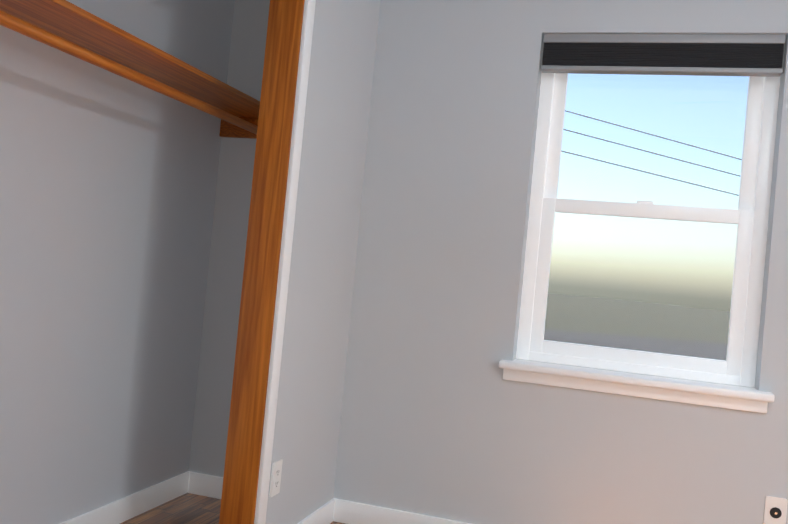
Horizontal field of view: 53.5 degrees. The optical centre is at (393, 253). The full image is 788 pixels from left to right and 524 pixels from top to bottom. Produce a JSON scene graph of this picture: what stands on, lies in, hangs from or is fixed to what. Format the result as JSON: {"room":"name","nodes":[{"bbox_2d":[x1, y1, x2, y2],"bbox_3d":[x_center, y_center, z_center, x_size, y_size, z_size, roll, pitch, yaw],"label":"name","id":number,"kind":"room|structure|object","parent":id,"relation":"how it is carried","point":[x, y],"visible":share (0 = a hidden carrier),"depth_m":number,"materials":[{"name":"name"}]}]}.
{"room":"empty bedroom","nodes":[
{"label":"empty bedroom","id":0,"kind":"room"},
{"bbox_2d":[0,0,234,523],"bbox_3d":[-0.973,-0.222,2.066,0.680,2.440,2.736,5,-1,17],"label":"wall","id":1,"kind":"structure","parent":0,"point":[108,182],"depth_m":2.74,"materials":[{"name":"grey paint"}]},
{"bbox_2d":[60,471,191,523],"bbox_3d":[-1.267,0.932,2.159,0.018,0.092,2.616,5,-1,17],"label":"baseboard","id":2,"kind":"structure","parent":1,"relation":"attached to","point":[121,510],"depth_m":3.05,"materials":[{"name":"white wood"}]},
{"bbox_2d":[0,0,259,138],"bbox_3d":[-1.003,-0.439,2.148,0.300,0.470,2.616,5,-1,17],"label":"closet shelf","id":3,"kind":"object","parent":1,"relation":"attached to","point":[67,27],"visible":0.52,"depth_m":2.42,"materials":[{"name":"brown wood"}]},
{"bbox_2d":[120,493,344,523],"bbox_3d":[0.583,1.186,0.978,4.870,0.120,4.400,5,-1,17],"label":"floor","id":4,"kind":"structure","parent":0,"point":[188,508],"depth_m":3.14,"materials":[{"name":"brown wood"}]},
{"bbox_2d":[265,0,380,523],"bbox_3d":[-0.760,-0.217,1.384,0.120,2.440,3.920,5,-1,17],"label":"wall","id":5,"kind":"structure","parent":0,"point":[322,264],"depth_m":2.90,"materials":[{"name":"grey paint"}]},
{"bbox_2d":[219,0,304,523],"bbox_3d":[-0.644,-0.013,1.825,0.125,2.075,1.541,5,-1,17],"label":"door frame","id":6,"kind":"structure","parent":5,"relation":"attached to","point":[259,283],"depth_m":2.54,"materials":[{"name":"brown wood"}]},
{"bbox_2d":[269,459,282,496],"bbox_3d":[-0.398,0.758,2.643,0.008,0.115,0.070,5,-1,17],"label":"outlet","id":7,"kind":"object","parent":5,"relation":"attached to","point":[275,478],"visible":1,"depth_m":2.63,"materials":[{"name":"white plastic"}]},
{"bbox_2d":[254,0,315,523],"bbox_3d":[-0.577,-0.040,1.806,0.016,2.140,1.627,5,-1,17],"label":"trim","id":8,"kind":"structure","parent":5,"relation":"attached to","point":[284,267],"depth_m":2.54,"materials":[{"name":"white wood"}]},
{"bbox_2d":[297,498,336,523],"bbox_3d":[-0.347,1.034,2.880,0.014,0.092,0.662,5,-1,17],"label":"baseboard","id":9,"kind":"structure","parent":5,"relation":"attached to","point":[326,514],"depth_m":3.09,"materials":[{"name":"white wood"}]},
{"bbox_2d":[188,0,787,523],"bbox_3d":[1.292,0.008,2.898,4.560,2.440,0.170,5,-1,17],"label":"wall","id":10,"kind":"structure","parent":0,"point":[442,418],"depth_m":3.10,"materials":[{"name":"grey paint"}]},
{"bbox_2d":[188,472,222,498],"bbox_3d":[-0.633,1.016,3.323,0.510,0.092,0.018,5,-1,17],"label":"baseboard","id":11,"kind":"structure","parent":10,"relation":"attached to","point":[207,485],"depth_m":3.37,"materials":[{"name":"white wood"}]},
{"bbox_2d":[336,499,470,523],"bbox_3d":[1.437,1.197,2.698,3.550,0.092,0.018,5,-1,17],"label":"baseboard","id":12,"kind":"structure","parent":10,"relation":"attached to","point":[347,512],"depth_m":3.15,"materials":[{"name":"white wood"}]},
{"bbox_2d":[499,359,774,413],"bbox_3d":[0.883,0.490,2.934,0.970,0.075,0.152,5,-1,17],"label":"window sill","id":13,"kind":"structure","parent":10,"relation":"attached to","point":[742,398],"depth_m":2.88,"materials":[{"name":"white wood"}]},
{"bbox_2d":[516,73,779,387],"bbox_3d":[0.978,-0.184,3.053,0.880,1.290,0.070,5,-1,17],"label":"window","id":14,"kind":"structure","parent":10,"relation":"in","point":[749,217],"depth_m":3.01,"materials":[{"name":"white plastic"}]},
{"bbox_2d":[541,34,785,76],"bbox_3d":[1.004,-0.758,2.974,0.868,0.143,0.056,5,-1,17],"label":"window blind","id":15,"kind":"object","parent":10,"relation":"attached to","point":[758,55],"visible":1,"depth_m":2.94,"materials":[{"name":"grey fabric"}]},
{"bbox_2d":[763,496,787,523],"bbox_3d":[1.339,0.913,2.743,0.070,0.115,0.014,5,-1,17],"label":"outlet","id":16,"kind":"object","parent":10,"relation":"attached to","point":[775,511],"visible":1,"depth_m":2.75,"materials":[{"name":"white plastic"}]},
{"label":"outside","id":17,"kind":"structure","parent":0,"visible":0},
{"bbox_2d":[522,293,744,386],"bbox_3d":[-9.608,1.560,37.983,180.001,0.220,199.999,6,-1,-16],"label":"ground","id":18,"kind":"structure","parent":17,"point":[641,321],"depth_m":36.98,"materials":[{"name":"grey"}]},
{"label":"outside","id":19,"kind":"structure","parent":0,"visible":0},
{"bbox_2d":[561,110,741,195],"bbox_3d":[-3.841,-5.493,20.874,60.533,4.836,0.038,6,-1,-24],"label":"wires","id":20,"kind":"object","parent":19,"point":[650,152],"depth_m":26.47,"materials":[{"name":"black metal"}]}
]}

